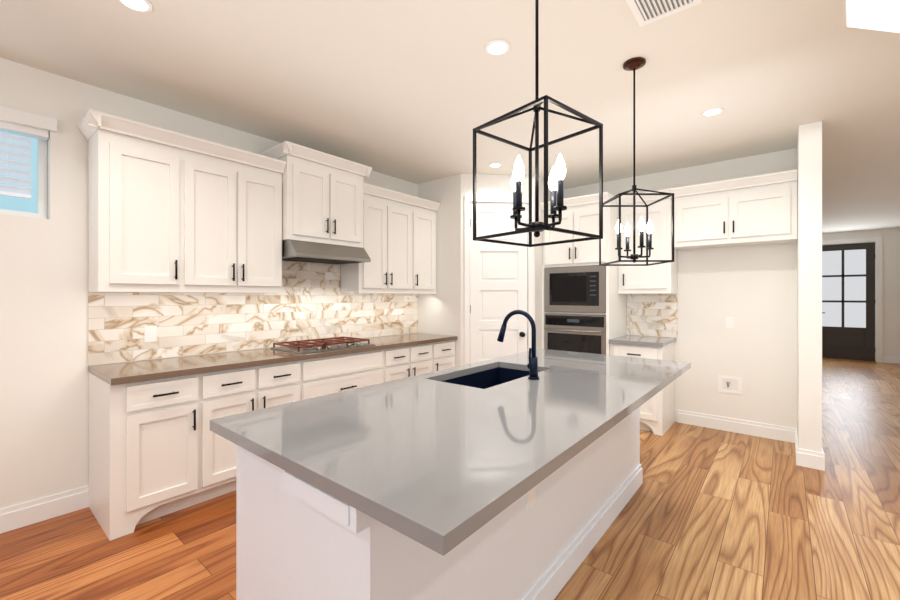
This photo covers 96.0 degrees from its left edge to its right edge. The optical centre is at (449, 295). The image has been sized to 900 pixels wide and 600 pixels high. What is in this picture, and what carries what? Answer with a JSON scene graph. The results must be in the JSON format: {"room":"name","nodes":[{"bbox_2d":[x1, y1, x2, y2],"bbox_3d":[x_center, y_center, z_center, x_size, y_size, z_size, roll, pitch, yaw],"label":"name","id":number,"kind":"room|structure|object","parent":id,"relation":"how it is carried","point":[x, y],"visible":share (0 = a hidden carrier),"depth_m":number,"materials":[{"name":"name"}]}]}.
{"room":"kitchen","nodes":[
{"label":"kitchen","id":0,"kind":"room"},
{"bbox_2d":[0,58,416,508],"bbox_3d":[-2.621,-0.005,2.441,0.150,2.750,7.020,0,0,40],"label":"wall","id":1,"kind":"structure","parent":0,"point":[44,374],"depth_m":2.51,"materials":[{"name":"paint"}]},
{"bbox_2d":[0,131,46,218],"bbox_3d":[-2.878,-0.777,2.207,0.048,0.601,0.968,0,0,40],"label":"window frame","id":2,"kind":"structure","parent":1,"relation":"in","point":[36,207],"depth_m":2.54,"materials":[{"name":"white wood"}]},
{"bbox_2d":[0,106,56,198],"bbox_3d":[-2.803,-0.843,2.145,0.125,0.495,1.028,0,0,40],"label":"window blind","id":3,"kind":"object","parent":1,"relation":"in","point":[13,121],"depth_m":2.42,"materials":[{"name":"white plastic"}]},
{"bbox_2d":[88,261,417,365],"bbox_3d":[-1.374,-0.002,3.814,0.014,0.913,3.067,0,0,40],"label":"backsplash","id":4,"kind":"structure","parent":1,"relation":"attached to","point":[122,326],"depth_m":3.37,"materials":[{"name":"stone"}]},
{"bbox_2d":[78,109,440,293],"bbox_3d":[-1.216,-0.628,3.652,0.440,1.204,3.117,0,0,40],"label":"upper cabinet","id":5,"kind":"object","parent":1,"relation":"attached to","point":[169,211],"visible":1,"depth_m":2.99,"materials":[{"name":"paint"}]},
{"bbox_2d":[282,239,370,264],"bbox_3d":[-1.172,-0.387,3.666,0.489,0.144,0.755,0,0,40],"label":"range hood","id":6,"kind":"object","parent":5,"relation":"attached to","point":[292,250],"visible":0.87,"depth_m":3.50,"materials":[{"name":"silver metal"}]},
{"bbox_2d":[0,356,899,533],"bbox_3d":[3.296,1.302,3.082,8.150,0.135,15.250,0,0,40],"label":"baseboard","id":7,"kind":"structure","parent":1,"relation":"attached to","point":[31,512],"depth_m":3.19,"materials":[{"name":"paint"}]},
{"bbox_2d":[417,174,460,366],"bbox_3d":[-0.102,-0.005,4.834,0.680,2.750,0.120,0,0,40],"label":"wall","id":8,"kind":"structure","parent":0,"point":[439,313],"depth_m":4.72,"materials":[{"name":"paint"}]},
{"bbox_2d":[0,0,899,232],"bbox_3d":[3.343,-1.430,3.139,8.450,0.100,15.700,0,0,40],"label":"ceiling","id":9,"kind":"structure","parent":0,"point":[400,89],"depth_m":2.54,"materials":[{"name":"paint"}]},
{"bbox_2d":[118,0,152,12],"bbox_3d":[-1.479,-1.376,1.899,0.144,0.008,0.144,0,0,40],"label":"recessed light","id":10,"kind":"object","parent":9,"relation":"in","point":[144,6],"visible":1,"depth_m":1.91,"materials":[{"name":"paint"}]},
{"bbox_2d":[489,163,501,166],"bbox_3d":[0.478,-1.376,4.264,0.144,0.008,0.144,0,0,40],"label":"recessed light","id":11,"kind":"object","parent":9,"relation":"in","point":[491,164],"visible":1,"depth_m":4.25,"materials":[{"name":"paint"}]},
{"bbox_2d":[484,39,509,55],"bbox_3d":[0.263,-1.376,2.248,0.144,0.008,0.144,0,0,40],"label":"recessed light","id":12,"kind":"object","parent":9,"relation":"in","point":[496,47],"visible":1,"depth_m":2.24,"materials":[{"name":"paint"}]},
{"bbox_2d":[473,0,602,246],"bbox_3d":[0.292,-0.784,1.362,0.305,1.189,0.305,0,0,-40],"label":"pendant lantern","id":13,"kind":"object","parent":9,"relation":"hanging from","point":[556,182],"visible":1,"depth_m":1.35,"materials":[{"name":"black metal"}]},
{"bbox_2d":[599,57,673,265],"bbox_3d":[1.091,-0.784,2.399,0.305,1.189,0.305,0,0,0],"label":"pendant lantern","id":14,"kind":"object","parent":9,"relation":"hanging from","point":[632,64],"visible":0.99,"depth_m":2.39,"materials":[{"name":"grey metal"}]},
{"bbox_2d":[626,0,701,26],"bbox_3d":[0.959,-1.374,1.841,0.270,0.011,0.360,0,0,40],"label":"ceiling vent","id":15,"kind":"object","parent":9,"relation":"in","point":[645,12],"visible":1,"depth_m":1.93,"materials":[{"name":"metal"}]},
{"bbox_2d":[701,107,723,115],"bbox_3d":[1.965,-1.376,3.034,0.144,0.008,0.144,0,0,40],"label":"recessed light","id":16,"kind":"object","parent":9,"relation":"in","point":[713,111],"visible":1,"depth_m":3.02,"materials":[{"name":"paint"}]},
{"bbox_2d":[847,0,899,32],"bbox_3d":[2.385,-1.376,1.628,1.200,0.004,1.350,0,0,40],"label":"skylight","id":17,"kind":"object","parent":9,"relation":"attached to","point":[881,15],"depth_m":1.98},
{"bbox_2d":[0,358,899,599],"bbox_3d":[3.343,1.420,3.139,8.450,0.100,15.700,0,0,40],"label":"floor","id":18,"kind":"structure","parent":0,"point":[715,514],"depth_m":2.34,"materials":[{"name":"brown wood"}]},
{"bbox_2d":[89,340,454,540],"bbox_3d":[-1.129,0.933,3.614,0.642,0.874,3.065,0,0,40],"label":"base cabinet","id":19,"kind":"object","parent":18,"relation":"on","point":[154,453],"visible":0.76,"depth_m":2.56,"materials":[{"name":"paint"}]},
{"bbox_2d":[88,333,456,384],"bbox_3d":[-1.136,0.475,3.618,0.632,0.038,3.067,0,0,40],"label":"countertop","id":20,"kind":"structure","parent":19,"relation":"on","point":[145,370],"depth_m":2.87,"materials":[{"name":"stone"}]},
{"bbox_2d":[270,336,375,353],"bbox_3d":[-1.118,0.429,3.621,0.510,0.050,0.745,0,0,40],"label":"gas cooktop","id":21,"kind":"object","parent":20,"relation":"in","point":[302,346],"visible":1,"depth_m":3.50,"materials":[{"name":"silver metal"}]},
{"bbox_2d":[210,349,690,599],"bbox_3d":[0.385,0.913,2.138,1.132,0.914,2.615,0,0,40],"label":"kitchen island","id":22,"kind":"object","parent":18,"relation":"on","point":[422,486],"visible":1,"depth_m":1.38,"materials":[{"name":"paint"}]},
{"bbox_2d":[441,367,528,388],"bbox_3d":[0.253,0.600,2.400,0.448,0.210,0.798,0,0,40],"label":"undermount sink","id":23,"kind":"object","parent":22,"relation":"in","point":[485,379],"visible":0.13,"depth_m":2.70,"materials":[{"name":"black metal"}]},
{"bbox_2d":[497,310,538,379],"bbox_3d":[0.369,0.267,2.278,0.266,0.378,0.099,0,0,40],"label":"faucet","id":24,"kind":"object","parent":22,"relation":"on","point":[533,360],"visible":1,"depth_m":2.22,"materials":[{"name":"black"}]},
{"bbox_2d":[540,192,625,354],"bbox_3d":[1.555,0.140,4.734,0.778,2.460,0.657,0,0,40],"label":"tall cabinet","id":25,"kind":"object","parent":18,"relation":"on","point":[581,214],"visible":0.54,"depth_m":4.46,"materials":[{"name":"paint"}]},
{"bbox_2d":[544,266,605,312],"bbox_3d":[1.552,-0.072,4.729,0.706,0.507,0.568,0,0,40],"label":"built-in microwave","id":26,"kind":"object","parent":25,"relation":"in","point":[581,288],"visible":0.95,"depth_m":4.49,"materials":[{"name":"silver metal"}]},
{"bbox_2d":[544,313,605,354],"bbox_3d":[1.534,0.560,4.707,0.706,0.702,0.625,0,0,40],"label":"wall oven","id":27,"kind":"object","parent":25,"relation":"in","point":[584,333],"visible":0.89,"depth_m":4.49,"materials":[{"name":"silver metal"}]},
{"bbox_2d":[610,342,674,435],"bbox_3d":[2.055,0.933,4.328,0.501,0.874,0.644,0,0,40],"label":"base cabinet","id":28,"kind":"object","parent":18,"relation":"on","point":[657,414],"visible":0.48,"depth_m":4.07,"materials":[{"name":"paint"}]},
{"bbox_2d":[609,335,675,346],"bbox_3d":[2.063,0.475,4.329,0.513,0.038,0.632,0,0,40],"label":"countertop","id":29,"kind":"structure","parent":28,"relation":"on","point":[627,339],"depth_m":4.18,"materials":[{"name":"stone"}]},
{"bbox_2d":[826,358,874,361],"bbox_3d":[8.502,1.365,8.768,0.985,0.011,0.150,0,0,40],"label":"threshold","id":30,"kind":"object","parent":18,"relation":"on","point":[826,358],"visible":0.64,"depth_m":8.67,"materials":[{"name":"brown wood"}]},
{"bbox_2d":[461,174,534,365],"bbox_3d":[0.544,-0.005,4.672,0.860,2.750,0.120,0,0,-5],"label":"wall","id":31,"kind":"structure","parent":0,"point":[486,185],"depth_m":4.60,"materials":[{"name":"paint"}]},
{"bbox_2d":[470,202,526,363],"bbox_3d":[0.557,0.148,4.606,0.671,2.420,0.107,0,0,-5],"label":"pantry door","id":32,"kind":"structure","parent":31,"relation":"in","point":[498,272],"depth_m":4.63,"materials":[{"name":"paint"}]},
{"bbox_2d":[464,196,533,364],"bbox_3d":[0.555,0.120,4.664,0.800,2.500,0.138,0,0,-5],"label":"door frame","id":33,"kind":"structure","parent":31,"relation":"attached to","point":[467,199],"depth_m":4.57,"materials":[{"name":"paint"}]},
{"bbox_2d":[535,178,556,349],"bbox_3d":[1.213,-0.005,5.030,0.120,2.750,0.882,0,0,40],"label":"wall","id":34,"kind":"structure","parent":0,"point":[538,249],"depth_m":4.74,"materials":[{"name":"paint"}]},
{"bbox_2d":[564,148,796,427],"bbox_3d":[2.387,-0.005,4.553,2.297,2.750,0.120,0,0,40],"label":"wall","id":35,"kind":"structure","parent":0,"point":[754,285],"depth_m":4.07,"materials":[{"name":"paint"}]},
{"bbox_2d":[617,189,676,293],"bbox_3d":[2.144,-0.558,4.417,0.524,1.064,0.370,0,0,40],"label":"upper cabinet","id":36,"kind":"object","parent":35,"relation":"attached to","point":[658,278],"visible":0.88,"depth_m":4.29,"materials":[{"name":"paint"}]},
{"bbox_2d":[627,294,677,337],"bbox_3d":[2.267,0.215,4.565,0.526,0.479,0.009,0,0,40],"label":"backsplash","id":37,"kind":"structure","parent":35,"relation":"attached to","point":[655,315],"depth_m":4.55,"materials":[{"name":"stone"}]},
{"bbox_2d":[718,375,741,394],"bbox_3d":[2.830,0.900,4.096,0.200,0.170,0.019,0,0,40],"label":"outlet box","id":38,"kind":"object","parent":35,"relation":"attached to","point":[726,384],"visible":1,"depth_m":4.10,"materials":[{"name":"white plastic"}]},
{"bbox_2d":[726,317,733,327],"bbox_3d":[2.834,0.270,4.101,0.072,0.114,0.007,0,0,40],"label":"switch plate","id":39,"kind":"object","parent":35,"relation":"attached to","point":[729,320],"visible":1,"depth_m":4.10,"materials":[{"name":"white plastic"}]},
{"bbox_2d":[670,169,796,249],"bbox_3d":[2.726,-0.795,3.935,0.980,0.590,0.370,0,0,40],"label":"upper cabinet","id":40,"kind":"object","parent":35,"relation":"attached to","point":[758,209],"visible":1,"depth_m":3.79,"materials":[{"name":"paint"}]},
{"bbox_2d":[797,121,821,452],"bbox_3d":[5.452,-0.005,6.346,0.140,2.750,8.070,0,0,40],"label":"wall","id":41,"kind":"structure","parent":0,"point":[809,142],"depth_m":3.24,"materials":[{"name":"paint"}]},
{"bbox_2d":[822,228,899,356],"bbox_3d":[9.697,-0.005,7.779,4.575,2.750,0.150,0,0,40],"label":"wall","id":42,"kind":"structure","parent":0,"point":[891,236],"depth_m":8.28,"materials":[{"name":"paint"}]},
{"bbox_2d":[822,242,874,360],"bbox_3d":[8.475,0.121,8.725,0.969,2.474,0.100,0,0,40],"label":"front door","id":43,"kind":"structure","parent":42,"relation":"in","point":[848,270],"depth_m":8.68,"materials":[{"name":"black paint"}]},
{"bbox_2d":[822,237,882,362],"bbox_3d":[8.496,0.075,8.760,1.165,2.590,0.170,0,0,40],"label":"door frame","id":44,"kind":"structure","parent":42,"relation":"attached to","point":[878,241],"depth_m":8.37,"materials":[{"name":"paint"}]}
]}

